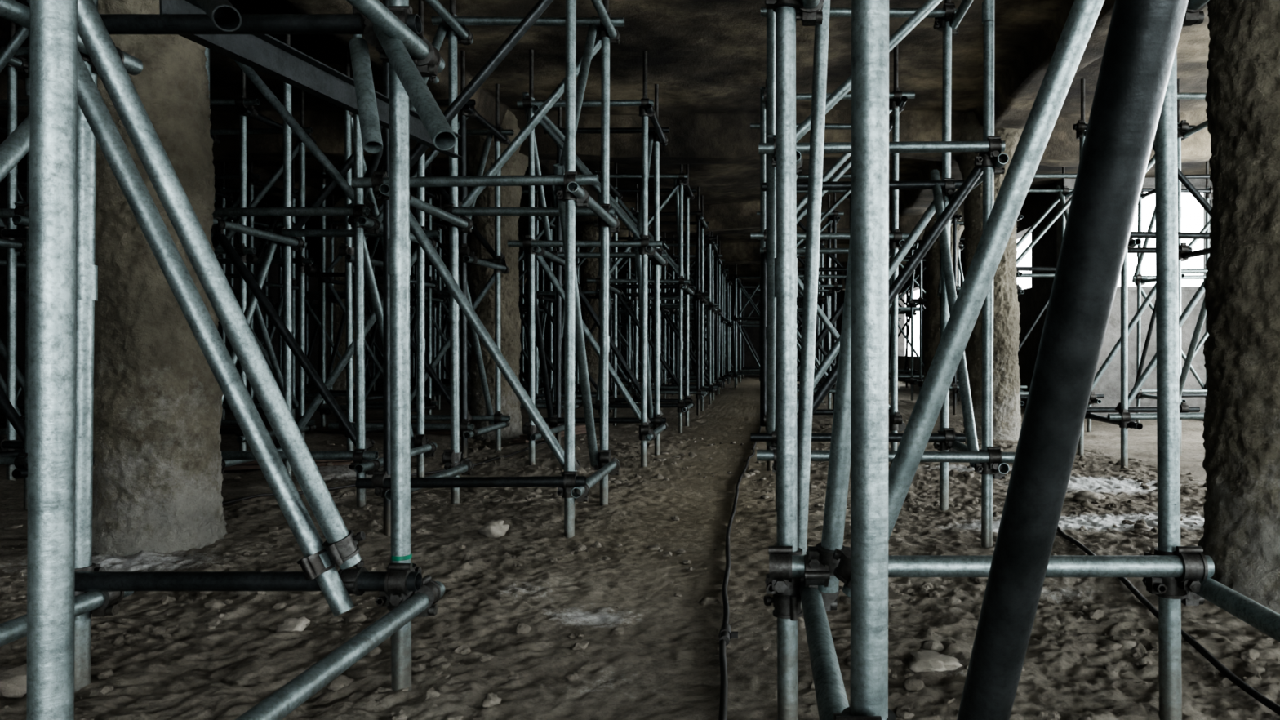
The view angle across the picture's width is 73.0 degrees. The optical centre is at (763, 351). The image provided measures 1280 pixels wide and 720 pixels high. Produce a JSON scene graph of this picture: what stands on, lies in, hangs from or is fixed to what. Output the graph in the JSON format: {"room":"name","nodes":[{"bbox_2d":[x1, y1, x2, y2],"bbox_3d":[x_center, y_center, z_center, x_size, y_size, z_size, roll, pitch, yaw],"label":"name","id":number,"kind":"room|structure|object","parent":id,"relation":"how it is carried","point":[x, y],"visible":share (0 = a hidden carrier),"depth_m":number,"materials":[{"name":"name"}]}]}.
{"room":"underground construction site","nodes":[
{"label":"underground construction site","id":0,"kind":"room"},
{"bbox_2d":[0,169,471,415],"bbox_3d":[-10.650,-0.900,14.200,0.300,4.300,38.000,0,0,0],"label":"wall","id":1,"kind":"structure","parent":0,"point":[273,270],"depth_m":18.27,"materials":[{"name":"concrete"}]},
{"bbox_2d":[0,0,1211,290],"bbox_3d":[-1.250,-2.238,14.250,18.700,0.809,37.900,0,0,0],"label":"ceiling","id":2,"kind":"structure","parent":0,"point":[707,59],"depth_m":8.26,"materials":[{"name":"concrete"}]},
{"bbox_2d":[0,373,1279,719],"bbox_3d":[-1.250,0.897,14.250,18.500,0.213,37.700,0,0,0],"label":"floor","id":3,"kind":"structure","parent":0,"point":[665,664],"depth_m":3.19,"materials":[{"name":"soil"}]},
{"bbox_2d":[0,663,26,697],"bbox_3d":[-2.126,0.938,2.416,0.186,0.097,0.138,0,0,0],"label":"stone","id":4,"kind":"object","parent":3,"relation":"on","point":[13,679],"visible":0.52,"depth_m":2.38,"materials":[{"name":"beige stone"}]},
{"bbox_2d":[0,174,26,413],"bbox_3d":[-8.397,-0.779,10.480,1.206,3.442,1.210,0,0,0],"label":"scaffold tower","id":5,"kind":"object","parent":3,"relation":"on","point":[20,288],"visible":0.08,"depth_m":10.08,"materials":[{"name":"metal"}]},
{"bbox_2d":[0,99,27,435],"bbox_3d":[-6.436,-0.768,7.531,1.222,3.464,1.188,0,0,0],"label":"scaffold tower","id":6,"kind":"object","parent":3,"relation":"on","point":[21,256],"visible":0.05,"depth_m":7.60,"materials":[{"name":"metal"}]},
{"bbox_2d":[0,0,94,510],"bbox_3d":[-4.762,-0.758,5.441,1.244,3.484,1.243,0,0,0],"label":"scaffold tower","id":7,"kind":"object","parent":3,"relation":"on","point":[13,451],"visible":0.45,"depth_m":5.83,"materials":[{"name":"metal"}]},
{"bbox_2d":[92,0,227,556],"bbox_3d":[-3.110,-0.805,4.241,0.831,3.750,0.850,0,0,-10],"label":"concrete column","id":8,"kind":"structure","parent":3,"relation":"on","point":[158,408],"depth_m":4.05,"materials":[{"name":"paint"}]},
{"bbox_2d":[0,0,456,719],"bbox_3d":[-1.380,-0.746,1.833,1.328,3.509,1.477,0,0,0],"label":"scaffold tower","id":9,"kind":"object","parent":3,"relation":"on","point":[71,43],"visible":1,"depth_m":2.19,"materials":[{"name":"metal"}]},
{"bbox_2d":[159,0,462,157],"bbox_3d":[-1.590,-0.990,3.324,0.046,0.190,1.957,0,0,3],"label":"beam","id":10,"kind":"structure","parent":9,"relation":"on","point":[264,53],"depth_m":2.92,"materials":[{"name":"grey metal"}]},
{"bbox_2d":[211,186,275,411],"bbox_3d":[-8.398,-0.748,13.177,1.196,3.504,1.184,0,0,0],"label":"scaffold tower","id":11,"kind":"object","parent":3,"relation":"on","point":[265,223],"visible":0.1,"depth_m":13.38,"materials":[{"name":"metal"}]},
{"bbox_2d":[210,157,298,419],"bbox_3d":[-6.482,-0.752,10.488,1.174,3.496,1.204,0,0,0],"label":"scaffold tower","id":12,"kind":"object","parent":3,"relation":"on","point":[253,179],"visible":0.34,"depth_m":10.79,"materials":[{"name":"metal"}]},
{"bbox_2d":[209,68,316,451],"bbox_3d":[-4.778,-0.776,7.517,1.211,3.447,1.181,0,0,0],"label":"scaffold tower","id":13,"kind":"object","parent":3,"relation":"on","point":[246,108],"visible":0.34,"depth_m":7.92,"materials":[{"name":"metal"}]},
{"bbox_2d":[223,450,353,470],"bbox_3d":[-4.012,0.858,6.640,1.500,0.092,0.244,0,0,-17],"label":"planks","id":14,"kind":"object","parent":3,"relation":"on","point":[254,464],"visible":0.21,"depth_m":6.59,"materials":[{"name":"wood"}]},
{"bbox_2d":[275,616,310,632],"bbox_3d":[-1.631,0.955,2.957,0.101,0.066,0.128,0,0,0],"label":"stone","id":15,"kind":"object","parent":3,"relation":"on","point":[291,624],"visible":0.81,"depth_m":2.93,"materials":[{"name":"beige stone"}]},
{"bbox_2d":[272,227,355,393],"bbox_3d":[-8.391,-0.778,16.030,1.233,3.445,1.218,0,0,0],"label":"scaffold tower","id":16,"kind":"object","parent":3,"relation":"on","point":[308,387],"visible":0.16,"depth_m":16.35,"materials":[{"name":"metal"}]},
{"bbox_2d":[204,0,439,506],"bbox_3d":[-2.895,-0.753,5.629,1.236,3.494,1.215,0,0,0],"label":"scaffold tower","id":17,"kind":"object","parent":3,"relation":"on","point":[287,234],"visible":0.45,"depth_m":5.31,"materials":[{"name":"metal"}]},
{"bbox_2d":[309,197,355,404],"bbox_3d":[-7.358,-0.805,14.710,0.875,3.750,0.879,0,0,-32],"label":"concrete column","id":18,"kind":"structure","parent":3,"relation":"on","point":[340,384],"depth_m":14.46,"materials":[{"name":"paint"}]},
{"bbox_2d":[295,195,382,400],"bbox_3d":[-6.475,-0.769,13.183,1.192,3.462,1.198,0,0,0],"label":"scaffold tower","id":19,"kind":"object","parent":3,"relation":"on","point":[331,224],"visible":0.27,"depth_m":13.25,"materials":[{"name":"metal"}]},
{"bbox_2d":[307,163,439,426],"bbox_3d":[-4.728,-0.771,10.472,1.196,3.457,1.204,0,0,0],"label":"scaffold tower","id":20,"kind":"object","parent":3,"relation":"on","point":[324,274],"visible":0.48,"depth_m":10.09,"materials":[{"name":"metal"}]},
{"bbox_2d":[222,441,546,504],"bbox_3d":[-2.637,0.918,6.906,0.569,0.054,4.250,0,0,19],"label":"power cable","id":21,"kind":"object","parent":3,"relation":"on","point":[542,442],"visible":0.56,"depth_m":5.90,"materials":[{"name":"rubber"}]},
{"bbox_2d":[354,240,414,390],"bbox_3d":[-8.368,-0.768,18.847,1.236,3.464,1.176,0,0,0],"label":"scaffold tower","id":22,"kind":"object","parent":3,"relation":"on","point":[374,344],"visible":0.11,"depth_m":19.26,"materials":[{"name":"metal"}]},
{"bbox_2d":[375,239,450,400],"bbox_3d":[-6.463,-0.761,16.037,1.172,3.479,1.186,0,0,0],"label":"scaffold tower","id":23,"kind":"object","parent":3,"relation":"on","point":[434,304],"visible":0.19,"depth_m":15.64,"materials":[{"name":"metal"}]},
{"bbox_2d":[328,48,513,459],"bbox_3d":[-2.955,-0.758,7.532,1.250,3.485,1.177,0,0,0],"label":"scaffold tower","id":24,"kind":"object","parent":3,"relation":"on","point":[466,257],"visible":0.62,"depth_m":7.14,"materials":[{"name":"metal"}]},
{"bbox_2d":[409,193,471,412],"bbox_3d":[-4.769,-0.750,13.185,1.181,3.501,1.203,0,0,0],"label":"scaffold tower","id":25,"kind":"object","parent":3,"relation":"on","point":[437,295],"visible":0.24,"depth_m":13.23,"materials":[{"name":"metal"}]},
{"bbox_2d":[440,235,471,387],"bbox_3d":[-6.423,-0.772,18.833,1.166,3.455,1.207,0,0,0],"label":"scaffold tower","id":26,"kind":"object","parent":3,"relation":"on","point":[444,256],"visible":0.16,"depth_m":18.39,"materials":[{"name":"metal"}]},
{"bbox_2d":[351,0,624,537],"bbox_3d":[-1.460,-0.748,4.839,1.250,3.504,1.251,0,0,0],"label":"scaffold tower","id":27,"kind":"object","parent":3,"relation":"on","point":[568,189],"visible":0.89,"depth_m":4.44,"materials":[{"name":"metal"}]},
{"bbox_2d":[481,692,501,707],"bbox_3d":[-0.750,0.963,2.348,0.054,0.038,0.059,0,0,0],"label":"stone","id":28,"kind":"object","parent":3,"relation":"on","point":[491,700],"visible":0.99,"depth_m":2.34,"materials":[{"name":"beige stone"}]},
{"bbox_2d":[457,109,528,440],"bbox_3d":[-2.944,-0.805,9.399,0.871,3.750,0.865,0,0,0],"label":"concrete column","id":29,"kind":"structure","parent":3,"relation":"on","point":[517,163],"depth_m":9.19,"materials":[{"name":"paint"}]},
{"bbox_2d":[477,519,509,537],"bbox_3d":[-1.397,0.929,4.394,0.150,0.119,0.143,0,0,0],"label":"stone","id":30,"kind":"object","parent":3,"relation":"on","point":[492,528],"visible":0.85,"depth_m":4.37,"materials":[{"name":"beige stone"}]},
{"bbox_2d":[457,173,582,413],"bbox_3d":[-2.943,-0.750,10.480,1.248,3.499,1.196,0,0,0],"label":"scaffold tower","id":31,"kind":"object","parent":3,"relation":"on","point":[539,403],"visible":0.16,"depth_m":10.26,"materials":[{"name":"metal"}]},
{"bbox_2d":[518,234,547,395],"bbox_3d":[-4.716,-0.769,16.027,1.191,3.461,1.207,0,0,0],"label":"scaffold tower","id":32,"kind":"object","parent":3,"relation":"on","point":[526,306],"visible":0.12,"depth_m":16.39,"materials":[{"name":"metal"}]},
{"bbox_2d":[519,235,576,391],"bbox_3d":[-4.746,-0.766,18.833,1.203,3.468,1.196,0,0,0],"label":"scaffold tower","id":33,"kind":"object","parent":3,"relation":"on","point":[522,311],"visible":0.16,"depth_m":18.39,"materials":[{"name":"metal"}]},
{"bbox_2d":[512,423,586,442],"bbox_3d":[-2.200,0.856,9.000,0.161,0.092,1.200,0,0,21],"label":"planks","id":34,"kind":"object","parent":3,"relation":"on","point":[580,428],"visible":0.4,"depth_m":9.04,"materials":[{"name":"wood"}]},
{"bbox_2d":[552,271,580,377],"bbox_3d":[-4.735,-0.759,21.946,1.226,3.483,1.147,0,0,0],"label":"scaffold tower","id":35,"kind":"object","parent":3,"relation":"on","point":[562,273],"visible":0.02,"depth_m":22.06,"materials":[{"name":"metal"}]},
{"bbox_2d":[526,185,620,414],"bbox_3d":[-2.915,-0.746,13.177,1.260,3.509,1.207,0,0,0],"label":"scaffold tower","id":36,"kind":"object","parent":3,"relation":"on","point":[549,295],"visible":0.31,"depth_m":13.41,"materials":[{"name":"metal"}]},
{"bbox_2d":[507,48,669,466],"bbox_3d":[-1.470,-0.744,7.524,1.267,3.512,1.195,0,0,0],"label":"scaffold tower","id":37,"kind":"object","parent":3,"relation":"on","point":[644,248],"visible":0.94,"depth_m":7.15,"materials":[{"name":"metal"}]},
{"bbox_2d":[575,216,613,406],"bbox_3d":[-2.908,-0.805,14.704,0.850,3.750,0.847,0,0,8],"label":"concrete column","id":38,"kind":"structure","parent":3,"relation":"on","point":[589,267],"depth_m":14.45,"materials":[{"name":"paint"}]},
{"bbox_2d":[579,275,623,378],"bbox_3d":[-4.737,-0.762,24.931,1.173,3.476,1.216,0,0,0],"label":"scaffold tower","id":39,"kind":"object","parent":3,"relation":"on","point":[620,324],"visible":0.18,"depth_m":25.37,"materials":[{"name":"metal"}]},
{"bbox_2d":[574,230,640,399],"bbox_3d":[-2.935,-0.754,16.030,1.279,3.492,1.218,0,0,0],"label":"scaffold tower","id":40,"kind":"object","parent":3,"relation":"on","point":[628,301],"visible":0.3,"depth_m":15.58,"materials":[{"name":"metal"}]},
{"bbox_2d":[617,283,640,373],"bbox_3d":[-4.733,-0.767,28.483,1.222,3.466,1.307,0,0,0],"label":"scaffold tower","id":41,"kind":"object","parent":3,"relation":"on","point":[624,308],"visible":0.1,"depth_m":28.04,"materials":[{"name":"metal"}]},
{"bbox_2d":[611,247,654,389],"bbox_3d":[-2.908,-0.751,18.838,1.249,3.497,1.203,0,0,0],"label":"scaffold tower","id":42,"kind":"object","parent":3,"relation":"on","point":[650,312],"visible":0.23,"depth_m":18.40,"materials":[{"name":"metal"}]},
{"bbox_2d":[586,160,696,433],"bbox_3d":[-1.460,-0.747,10.489,1.212,3.507,1.200,0,0,0],"label":"scaffold tower","id":43,"kind":"object","parent":3,"relation":"on","point":[681,179],"visible":0.77,"depth_m":10.34,"materials":[{"name":"metal"}]},
{"bbox_2d":[622,264,671,384],"bbox_3d":[-2.982,-0.748,21.926,1.260,3.504,1.206,0,0,0],"label":"scaffold tower","id":44,"kind":"object","parent":3,"relation":"on","point":[668,273],"visible":0.4,"depth_m":22.05,"materials":[{"name":"metal"}]},
{"bbox_2d":[640,273,676,375],"bbox_3d":[-2.958,-0.741,24.927,1.243,3.517,1.212,0,0,0],"label":"scaffold tower","id":45,"kind":"object","parent":3,"relation":"on","point":[675,277],"visible":0.04,"depth_m":24.54,"materials":[{"name":"metal"}]},
{"bbox_2d":[625,183,711,415],"bbox_3d":[-1.433,-0.748,13.180,1.229,3.505,1.215,0,0,0],"label":"scaffold tower","id":46,"kind":"object","parent":3,"relation":"on","point":[700,296],"visible":0.64,"depth_m":12.73,"materials":[{"name":"metal"}]},
{"bbox_2d":[653,280,693,376],"bbox_3d":[-2.971,-0.755,28.507,1.250,3.490,1.252,0,0,0],"label":"scaffold tower","id":47,"kind":"object","parent":3,"relation":"on","point":[691,371],"visible":0.27,"depth_m":28.97,"materials":[{"name":"metal"}]},
{"bbox_2d":[648,231,720,404],"bbox_3d":[-1.447,-0.748,16.033,1.259,3.504,1.187,0,0,0],"label":"scaffold tower","id":48,"kind":"object","parent":3,"relation":"on","point":[710,246],"visible":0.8,"depth_m":15.65,"materials":[{"name":"metal"}]},
{"bbox_2d":[666,235,724,395],"bbox_3d":[-1.479,-0.740,18.821,1.226,3.521,1.201,0,0,0],"label":"scaffold tower","id":49,"kind":"object","parent":3,"relation":"on","point":[717,261],"visible":0.71,"depth_m":18.43,"materials":[{"name":"metal"}]},
{"bbox_2d":[682,261,728,389],"bbox_3d":[-1.486,-0.751,21.931,1.215,3.499,1.207,0,0,0],"label":"scaffold tower","id":50,"kind":"object","parent":3,"relation":"on","point":[723,273],"visible":0.51,"depth_m":21.53,"materials":[{"name":"metal"}]},
{"bbox_2d":[690,264,733,384],"bbox_3d":[-1.471,-0.748,24.927,1.216,3.505,1.191,0,0,0],"label":"scaffold tower","id":51,"kind":"object","parent":3,"relation":"on","point":[729,282],"visible":0.48,"depth_m":24.62,"materials":[{"name":"metal"}]},
{"bbox_2d":[703,280,738,380],"bbox_3d":[-1.443,-0.749,28.494,1.258,3.501,1.288,0,0,0],"label":"scaffold tower","id":52,"kind":"object","parent":3,"relation":"on","point":[705,289],"visible":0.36,"depth_m":28.00,"materials":[{"name":"metal"}]},
{"bbox_2d":[718,425,761,719],"bbox_3d":[-0.064,0.952,9.800,0.168,0.066,16.402,0,0,1],"label":"power cable","id":53,"kind":"object","parent":3,"relation":"on","point":[726,634],"visible":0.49,"depth_m":2.88,"materials":[{"name":"rubber"}]},
{"bbox_2d":[728,264,760,387],"bbox_3d":[-0.402,-0.741,23.332,1.049,3.518,1.213,0,0,0],"label":"scaffold tower","id":54,"kind":"object","parent":3,"relation":"on","point":[735,319],"visible":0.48,"depth_m":22.94,"materials":[{"name":"metal"}]},
{"bbox_2d":[737,279,759,382],"bbox_3d":[-0.364,-0.745,26.836,1.039,3.511,1.179,0,0,0],"label":"scaffold tower","id":55,"kind":"object","parent":3,"relation":"on","point":[740,323],"visible":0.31,"depth_m":26.43,"materials":[{"name":"metal"}]},
{"bbox_2d":[738,280,759,378],"bbox_3d":[-0.365,-0.744,30.480,1.032,3.512,1.313,0,0,0],"label":"scaffold tower","id":56,"kind":"object","parent":3,"relation":"on","point":[743,367],"visible":0.29,"depth_m":29.99,"materials":[{"name":"metal"}]},
{"bbox_2d":[775,288,799,365],"bbox_3d":[0.569,-0.742,28.485,1.318,3.517,1.279,0,0,0],"label":"scaffold tower","id":57,"kind":"object","parent":3,"relation":"on","point":[797,322],"visible":0.09,"depth_m":27.98,"materials":[{"name":"metal"}]},
{"bbox_2d":[760,253,816,394],"bbox_3d":[0.602,-0.739,18.852,1.336,3.522,1.145,0,0,0],"label":"scaffold tower","id":58,"kind":"object","parent":3,"relation":"on","point":[798,309],"visible":0.02,"depth_m":18.43,"materials":[{"name":"metal"}]},
{"bbox_2d":[775,264,803,364],"bbox_3d":[0.644,-0.750,24.940,1.298,3.499,1.195,0,0,0],"label":"scaffold tower","id":59,"kind":"object","parent":3,"relation":"on","point":[800,326],"visible":0.02,"depth_m":24.83,"materials":[{"name":"metal"}]},
{"bbox_2d":[757,231,827,403],"bbox_3d":[0.556,-0.744,16.025,1.322,3.512,1.178,0,0,0],"label":"scaffold tower","id":60,"kind":"object","parent":3,"relation":"on","point":[820,297],"visible":0.3,"depth_m":15.60,"materials":[{"name":"metal"}]},
{"bbox_2d":[756,192,844,408],"bbox_3d":[0.559,-0.744,13.192,1.313,3.512,1.188,0,0,0],"label":"scaffold tower","id":61,"kind":"object","parent":3,"relation":"on","point":[831,290],"visible":0.38,"depth_m":12.80,"materials":[{"name":"metal"}]},
{"bbox_2d":[796,261,804,373],"bbox_3d":[0.572,-0.748,21.931,1.289,3.504,1.216,0,0,0],"label":"scaffold tower","id":62,"kind":"object","parent":3,"relation":"on","point":[802,273],"visible":0.02,"depth_m":21.55,"materials":[{"name":"metal"}]},
{"bbox_2d":[796,156,851,393],"bbox_3d":[0.617,-0.747,10.483,1.297,3.505,1.213,0,0,0],"label":"scaffold tower","id":63,"kind":"object","parent":3,"relation":"on","point":[847,193],"visible":0.02,"depth_m":10.87,"materials":[{"name":"metal"}]},
{"bbox_2d":[750,44,915,471],"bbox_3d":[0.548,-0.748,7.358,1.332,3.503,1.241,0,0,0],"label":"scaffold tower","id":64,"kind":"object","parent":3,"relation":"on","point":[898,99],"visible":0.38,"depth_m":6.93,"materials":[{"name":"metal"}]},
{"bbox_2d":[751,0,1015,548],"bbox_3d":[0.590,-0.745,4.683,1.335,3.510,1.324,0,0,0],"label":"scaffold tower","id":65,"kind":"object","parent":3,"relation":"on","point":[989,461],"visible":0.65,"depth_m":4.26,"materials":[{"name":"metal"}]},
{"bbox_2d":[888,248,925,392],"bbox_3d":[3.303,-0.753,18.849,1.178,3.493,1.177,0,0,0],"label":"scaffold tower","id":66,"kind":"object","parent":3,"relation":"on","point":[900,308],"visible":0.13,"depth_m":19.23,"materials":[{"name":"metal"}]},
{"bbox_2d":[897,258,919,387],"bbox_3d":[3.315,-0.747,21.944,1.209,3.507,1.188,0,0,0],"label":"scaffold tower","id":67,"kind":"object","parent":3,"relation":"on","point":[908,313],"visible":0.29,"depth_m":21.96,"materials":[{"name":"metal"}]},
{"bbox_2d":[905,237,964,400],"bbox_3d":[3.307,-0.747,16.041,1.171,3.505,1.157,0,0,0],"label":"scaffold tower","id":68,"kind":"object","parent":3,"relation":"on","point":[913,303],"visible":0.4,"depth_m":16.09,"materials":[{"name":"metal"}]},
{"bbox_2d":[907,648,962,671],"bbox_3d":[0.506,0.928,2.540,0.160,0.045,0.142,0,0,36],"label":"stone","id":69,"kind":"object","parent":3,"relation":"on","point":[921,660],"visible":1,"depth_m":2.52,"materials":[{"name":"beige stone"}]},
{"bbox_2d":[922,207,964,405],"bbox_3d":[3.097,-0.805,14.903,0.880,3.750,0.878,0,0,0],"label":"concrete column","id":70,"kind":"structure","parent":3,"relation":"on","point":[931,331],"depth_m":14.70,"materials":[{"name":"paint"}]},
{"bbox_2d":[933,188,1026,414],"bbox_3d":[3.306,-0.751,13.170,1.224,3.499,1.194,0,0,0],"label":"scaffold tower","id":71,"kind":"object","parent":3,"relation":"on","point":[954,388],"visible":0.2,"depth_m":12.72,"materials":[{"name":"metal"}]},
{"bbox_2d":[955,111,1023,440],"bbox_3d":[2.498,-0.805,9.337,0.881,3.750,0.886,0,0,0],"label":"concrete column","id":72,"kind":"structure","parent":3,"relation":"on","point":[1006,417],"depth_m":9.12,"materials":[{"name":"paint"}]},
{"bbox_2d":[763,0,1279,719],"bbox_3d":[0.573,-0.744,1.829,1.144,3.512,2.795,0,0,0],"label":"scaffold tower","id":73,"kind":"object","parent":3,"relation":"on","point":[1135,103],"visible":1,"depth_m":1.19,"materials":[{"name":"metal"}]},
{"bbox_2d":[1015,167,1104,431],"bbox_3d":[3.384,-0.746,10.471,1.202,3.509,1.198,0,0,0],"label":"scaffold tower","id":74,"kind":"object","parent":3,"relation":"on","point":[1064,193],"visible":0.13,"depth_m":10.80,"materials":[{"name":"metal"}]},
{"bbox_2d":[1072,490,1106,502],"bbox_3d":[2.098,0.937,5.493,0.173,0.084,0.193,0,0,42],"label":"stone","id":75,"kind":"object","parent":3,"relation":"on","point":[1080,496],"visible":0.91,"depth_m":5.44,"materials":[{"name":"beige stone"}]},
{"bbox_2d":[1072,78,1212,468],"bbox_3d":[3.365,-0.748,7.340,1.223,3.504,1.232,0,0,0],"label":"scaffold tower","id":76,"kind":"object","parent":3,"relation":"on","point":[1125,420],"visible":0.38,"depth_m":7.37,"materials":[{"name":"metal"}]},
{"bbox_2d":[1057,524,1279,715],"bbox_3d":[1.453,0.928,3.303,0.111,0.055,3.412,0,0,4],"label":"power cable","id":77,"kind":"object","parent":3,"relation":"on","point":[1213,660],"visible":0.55,"depth_m":2.63,"materials":[{"name":"rubber"}]},
{"bbox_2d":[1132,160,1213,422],"bbox_3d":[5.265,-0.742,10.478,1.199,3.516,1.212,0,0,0],"label":"scaffold tower","id":78,"kind":"object","parent":3,"relation":"on","point":[1139,280],"visible":0.2,"depth_m":10.87,"materials":[{"name":"metal"}]},
{"bbox_2d":[1197,0,1279,613],"bbox_3d":[2.169,-0.805,3.350,1.064,3.750,1.047,0,0,-16],"label":"concrete column","id":79,"kind":"structure","parent":3,"relation":"on","point":[1241,435],"depth_m":3.22,"materials":[{"name":"concrete"}]},
{"bbox_2d":[518,284,844,376],"bbox_3d":[-3.100,-0.900,33.150,15.400,4.300,0.300,0,0,0],"label":"wall","id":80,"kind":"structure","parent":0,"point":[753,333],"depth_m":33.00,"materials":[{"name":"concrete"}]},
{"bbox_2d":[897,182,1056,408],"bbox_3d":[4.525,-0.900,23.000,0.250,4.300,20.400,0,0,0],"label":"wall","id":81,"kind":"structure","parent":0,"point":[1033,298],"depth_m":13.96,"materials":[{"name":"concrete"}]},
{"bbox_2d":[1056,177,1212,415],"bbox_3d":[6.250,-0.900,12.650,3.700,4.300,0.300,0,0,0],"label":"wall","id":82,"kind":"structure","parent":0,"point":[1109,384],"depth_m":12.50,"materials":[{"name":"grey concrete"}]},
{"bbox_2d":[1116,186,1213,290],"bbox_3d":[5.750,-1.650,12.520,1.700,1.520,0.100,0,0,0],"label":"window","id":83,"kind":"structure","parent":82,"relation":"in","point":[1118,288],"depth_m":12.47,"materials":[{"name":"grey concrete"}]}
]}

